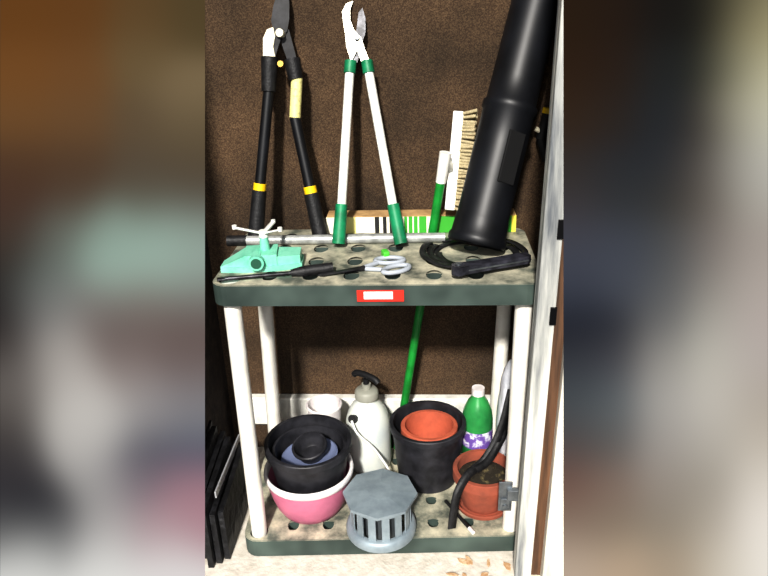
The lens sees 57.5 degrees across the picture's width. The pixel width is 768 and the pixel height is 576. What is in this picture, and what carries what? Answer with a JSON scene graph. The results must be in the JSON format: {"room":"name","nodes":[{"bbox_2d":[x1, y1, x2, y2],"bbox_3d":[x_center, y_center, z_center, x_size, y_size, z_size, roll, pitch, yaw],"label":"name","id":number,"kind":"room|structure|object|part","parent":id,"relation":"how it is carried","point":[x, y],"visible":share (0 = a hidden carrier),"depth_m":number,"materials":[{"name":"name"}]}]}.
{"room":"garden shed","nodes":[
{"label":"garden shed","id":0,"kind":"room"},
{"bbox_2d":[205,225,234,444],"bbox_3d":[-0.500,-0.304,1.480,0.040,1.900,0.520,0,24,4],"label":"wall","id":1,"kind":"structure","parent":0,"point":[217,402],"depth_m":1.87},
{"bbox_2d":[205,447,539,575],"bbox_3d":[-0.005,0.674,1.627,1.600,0.040,1.020,0,24,4],"label":"floor","id":2,"kind":"structure","parent":0,"point":[241,563],"depth_m":1.64,"materials":[{"name":"concrete"}]},
{"bbox_2d":[205,421,247,567],"bbox_3d":[-0.414,0.498,1.740,0.105,0.213,0.305,0,24,4],"label":"tarpaulin","id":3,"kind":"object","parent":2,"relation":"on","point":[225,514],"depth_m":1.72,"materials":[{"name":"black plastic"}]},
{"bbox_3d":[-0.391,0.442,1.756,0.004,0.018,0.230,0,24,4],"label":"aluminium strip","id":4,"kind":"part","parent":3,"relation":"part of","materials":[{"name":"silver metal"}]},
{"bbox_2d":[213,228,536,555],"bbox_3d":[-0.004,0.243,1.686,0.694,0.696,0.383,0,24,4],"label":"shelving unit","id":5,"kind":"object","parent":2,"relation":"on","point":[268,532],"visible":0.47,"depth_m":1.55,"materials":[{"name":"plastic"}]},
{"bbox_2d":[220,219,303,272],"bbox_3d":[-0.258,-0.095,1.487,0.171,0.097,0.119,0,24,4],"label":"sprinkler","id":6,"kind":"object","parent":5,"relation":"on","point":[264,257],"visible":1,"depth_m":1.47,"materials":[{"name":"teal plastic"}]},
{"bbox_2d":[217,262,333,281],"bbox_3d":[-0.221,-0.030,1.431,0.237,0.025,0.023,-5,24,-8],"label":"hand weeder","id":7,"kind":"object","parent":5,"relation":"on","point":[308,270],"visible":1,"depth_m":1.43,"materials":[{"name":"metal"}]},
{"bbox_3d":[-0.148,-0.038,1.443,0.089,0.025,0.036,0,24,4],"label":"weeder handle","id":8,"kind":"part","parent":7,"relation":"part of","materials":[{"name":"black rubber"}]},
{"bbox_2d":[248,0,327,235],"bbox_3d":[-0.232,-0.392,1.591,0.192,0.555,0.144,0,24,4],"label":"lopper","id":9,"kind":"object","parent":5,"relation":"on","point":[279,32],"visible":0.95,"depth_m":1.59,"materials":[{"name":"black plastic"}]},
{"bbox_3d":[-0.233,-0.591,1.559,0.072,0.165,0.044,0,24,4],"label":"blade","id":10,"kind":"part","parent":9,"relation":"part of","materials":[{"name":"grey metal"}]},
{"bbox_2d":[264,453,353,524],"bbox_3d":[-0.183,0.489,1.737,0.220,0.121,0.220,0,24,4],"label":"plant pot","id":11,"kind":"object","parent":5,"relation":"on","point":[318,507],"visible":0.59,"depth_m":1.66,"materials":[{"name":"plastic"}]},
{"bbox_2d":[264,414,351,493],"bbox_3d":[-0.181,0.433,1.715,0.210,0.156,0.210,0,24,4],"label":"plant pot","id":12,"kind":"object","parent":11,"relation":"in","point":[308,453],"visible":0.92,"depth_m":1.70,"materials":[{"name":"black plastic"},{"name":"blue plastic"}]},
{"bbox_3d":[-0.179,0.433,1.716,0.182,0.111,0.182,0,24,4],"label":"nursery pot","id":13,"kind":"part","parent":12,"relation":"part of","materials":[{"name":"black plastic"}]},
{"bbox_3d":[-0.179,0.393,1.692,0.086,0.056,0.085,0,24,4],"label":"nursery pot","id":14,"kind":"part","parent":12,"relation":"part of","materials":[{"name":"black plastic"}]},
{"bbox_2d":[306,394,341,420],"bbox_3d":[-0.157,0.388,1.891,0.096,0.182,0.096,0,24,4],"label":"plastic tub","id":15,"kind":"object","parent":5,"relation":"on","point":[330,405],"visible":0.41,"depth_m":1.89,"materials":[{"name":"white plastic"}]},
{"bbox_2d":[226,232,444,245],"bbox_3d":[-0.112,-0.113,1.610,0.502,0.025,0.025,-1,23,2],"label":"metal pole","id":16,"kind":"object","parent":5,"relation":"on","point":[231,240],"visible":0.93,"depth_m":1.60,"materials":[{"name":"silver metal"}]},
{"bbox_2d":[318,249,411,275],"bbox_3d":[-0.030,-0.041,1.443,0.192,0.019,0.107,-18,28,-33],"label":"scissors","id":17,"kind":"object","parent":5,"relation":"on","point":[399,261],"visible":1,"depth_m":1.45,"materials":[{"name":"grey plastic"}]},
{"bbox_2d":[332,1,406,244],"bbox_3d":[-0.034,-0.366,1.563,0.171,0.509,0.224,0,24,4],"label":"lopper","id":18,"kind":"object","parent":5,"relation":"on","point":[354,39],"visible":1,"depth_m":1.56,"materials":[{"name":"white enamel"},{"name":"green plastic"},{"name":"steel"}]},
{"bbox_3d":[-0.060,-0.567,1.572,0.040,0.116,0.050,0,24,4],"label":"blade","id":19,"kind":"part","parent":18,"relation":"part of","materials":[{"name":"metal"}]},
{"bbox_3d":[-0.009,-0.073,1.547,0.666,0.006,0.346,0,24,4],"label":"shelf plate","id":20,"kind":"part","parent":5,"relation":"part of","materials":[{"name":"plastic"}]},
{"bbox_2d":[343,469,417,552],"bbox_3d":[-0.008,0.523,1.657,0.168,0.112,0.168,9,26,24],"label":"cowl","id":21,"kind":"object","parent":5,"relation":"on","point":[377,500],"visible":1,"depth_m":1.62,"materials":[{"name":"metal"}]},
{"bbox_3d":[-0.009,0.478,1.637,0.176,0.014,0.176,0,24,4],"label":"lid","id":22,"kind":"part","parent":21,"relation":"part of","materials":[{"name":"metal"}]},
{"bbox_3d":[0.001,0.522,1.808,0.680,0.006,0.377,0,24,4],"label":"shelf plate","id":23,"kind":"part","parent":5,"relation":"part of","materials":[{"name":"plastic"}]},
{"bbox_2d":[346,369,474,534],"bbox_3d":[0.047,0.395,1.733,0.130,0.283,0.434,-18,28,-33],"label":"sprayer","id":24,"kind":"object","parent":5,"relation":"on","point":[367,419],"visible":0.91,"depth_m":1.81,"materials":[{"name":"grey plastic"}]},
{"bbox_3d":[-0.049,0.279,1.808,0.086,0.124,0.090,0,24,4],"label":"pump handle","id":25,"kind":"part","parent":24,"relation":"part of","materials":[{"name":"black plastic"}]},
{"bbox_3d":[-0.042,0.380,1.867,0.120,0.210,0.120,0,24,4],"label":"tank","id":26,"kind":"part","parent":24,"relation":"part of","materials":[{"name":"white plastic"}]},
{"bbox_2d":[326,208,515,233],"bbox_3d":[0.088,-0.161,1.681,0.448,0.042,0.050,0,24,4],"label":"cardboard box","id":27,"kind":"object","parent":5,"relation":"on","point":[358,221],"visible":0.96,"depth_m":1.66,"materials":[{"name":"white cardboard"}]},
{"bbox_3d":[0.087,-0.179,1.673,0.446,0.002,0.048,0,24,4],"label":"box lid","id":28,"kind":"part","parent":27,"relation":"part of","materials":[{"name":"cardboard"}]},
{"bbox_2d":[389,400,465,493],"bbox_3d":[0.114,0.417,1.817,0.196,0.172,0.196,0,24,4],"label":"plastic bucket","id":29,"kind":"object","parent":5,"relation":"on","point":[428,465],"visible":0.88,"depth_m":1.76,"materials":[{"name":"black plastic"}]},
{"bbox_2d":[401,410,457,440],"bbox_3d":[0.118,0.417,1.818,0.146,0.154,0.147,0,24,4],"label":"terracotta pot","id":30,"kind":"object","parent":29,"relation":"in","point":[422,425],"visible":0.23,"depth_m":1.84,"materials":[{"name":"ceramic"}]},
{"bbox_2d":[393,109,477,448],"bbox_3d":[0.118,0.027,1.743,0.214,0.926,0.119,0,24,4],"label":"brush","id":31,"kind":"object","parent":5,"relation":"on","point":[454,163],"visible":0.66,"depth_m":1.59,"materials":[{"name":"green paint"}]},
{"bbox_3d":[0.084,0.094,1.759,0.142,0.793,0.078,0,24,4],"label":"handle","id":32,"kind":"part","parent":31,"relation":"part of","materials":[{"name":"green paint"}]},
{"bbox_2d":[419,238,527,270],"bbox_3d":[0.194,-0.076,1.517,0.235,0.012,0.218,0,24,4],"label":"strap","id":33,"kind":"object","parent":5,"relation":"on","point":[433,255],"visible":0.5,"depth_m":1.53,"materials":[{"name":"black rubber"}]},
{"bbox_2d":[461,384,492,453],"bbox_3d":[0.245,0.365,1.842,0.081,0.240,0.081,0,24,4],"label":"plastic bottle","id":34,"kind":"object","parent":5,"relation":"on","point":[477,411],"visible":0.72,"depth_m":1.80,"materials":[{"name":"green plastic"}]},
{"bbox_2d":[453,449,505,520],"bbox_3d":[0.244,0.486,1.722,0.150,0.115,0.150,0,24,4],"label":"terracotta pot","id":35,"kind":"object","parent":5,"relation":"on","point":[479,497],"visible":0.55,"depth_m":1.69,"materials":[{"name":"ceramic"}]},
{"bbox_2d":[448,359,511,528],"bbox_3d":[0.252,0.372,1.684,0.067,0.347,0.300,13,27,30],"label":"hose","id":36,"kind":"object","parent":5,"relation":"on","point":[498,443],"visible":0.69,"depth_m":1.68,"materials":[{"name":"white plastic"},{"name":"black rubber"}]},
{"bbox_2d":[451,252,530,276],"bbox_3d":[0.216,-0.050,1.413,0.173,0.022,0.030,-10,25,-17],"label":"saw","id":37,"kind":"object","parent":5,"relation":"on","point":[458,269],"visible":1,"depth_m":1.40,"materials":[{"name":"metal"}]},
{"bbox_3d":[0.219,-0.056,1.415,0.151,0.014,0.081,0,24,4],"label":"saw blade","id":38,"kind":"part","parent":37,"relation":"part of","materials":[{"name":"metal"}]},
{"bbox_2d":[448,0,557,250],"bbox_3d":[0.256,-0.354,1.499,0.129,0.536,0.339,13,28,31],"label":"tube","id":39,"kind":"object","parent":5,"relation":"on","point":[509,110],"visible":0.98,"depth_m":1.45,"materials":[{"name":"black plastic"}]},
{"bbox_2d":[497,129,525,185],"bbox_3d":[0.265,-0.270,1.453,0.061,0.113,0.057,0,24,4],"label":"label","id":40,"kind":"object","parent":39,"relation":"attached to","point":[511,143],"depth_m":1.45,"materials":[{"name":"black plastic"}]},
{"bbox_2d":[446,555,510,575],"bbox_3d":[0.218,0.647,1.612,0.152,0.005,0.082,0,24,4],"label":"dry leaves","id":41,"kind":"object","parent":2,"relation":"on","point":[467,561],"visible":1,"depth_m":1.62,"materials":[{"name":"brown plant"}]},
{"bbox_2d":[205,0,555,447],"bbox_3d":[-0.007,-0.410,1.689,1.600,1.900,0.040,0,24,4],"label":"wall","id":42,"kind":"structure","parent":0,"point":[432,59],"depth_m":1.70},
{"bbox_2d":[252,394,490,424],"bbox_3d":[0.015,0.344,1.979,0.860,0.088,0.028,0,24,4],"label":"trim","id":43,"kind":"structure","parent":42,"relation":"attached to","point":[291,405],"depth_m":1.97,"materials":[{"name":"white paint"}]},
{"bbox_2d":[534,107,548,161],"bbox_3d":[0.372,-0.360,1.643,0.040,0.127,0.026,0,24,4],"label":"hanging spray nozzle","id":44,"kind":"object","parent":42,"relation":"attached to","point":[542,130],"visible":0.8,"depth_m":1.63,"materials":[{"name":"black plastic"}]},
{"label":"outside","id":45,"kind":"structure","parent":0,"visible":0},
{"bbox_2d":[0,0,204,575],"bbox_3d":[-0.088,0.000,0.220,0.065,0.169,0.076,0,24,4],"label":"panel","id":46,"kind":"object","parent":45,"point":[102,102],"visible":1,"depth_m":0.22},
{"bbox_2d":[563,0,767,575],"bbox_3d":[0.089,0.000,0.220,0.065,0.169,0.076,0,24,4],"label":"panel","id":47,"kind":"object","parent":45,"point":[665,102],"visible":1,"depth_m":0.22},
{"bbox_3d":[0.430,-0.321,1.450,0.040,1.900,0.460,0,24,4],"label":"wall","id":48,"kind":"structure","parent":0,"visible":0},
{"bbox_2d":[498,0,562,575],"bbox_3d":[0.331,-0.219,1.226,0.200,1.902,0.066,0,24,4],"label":"door frame","id":49,"kind":"structure","parent":48,"relation":"attached to","point":[538,547],"depth_m":1.40,"materials":[{"name":"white wood"}]}
]}

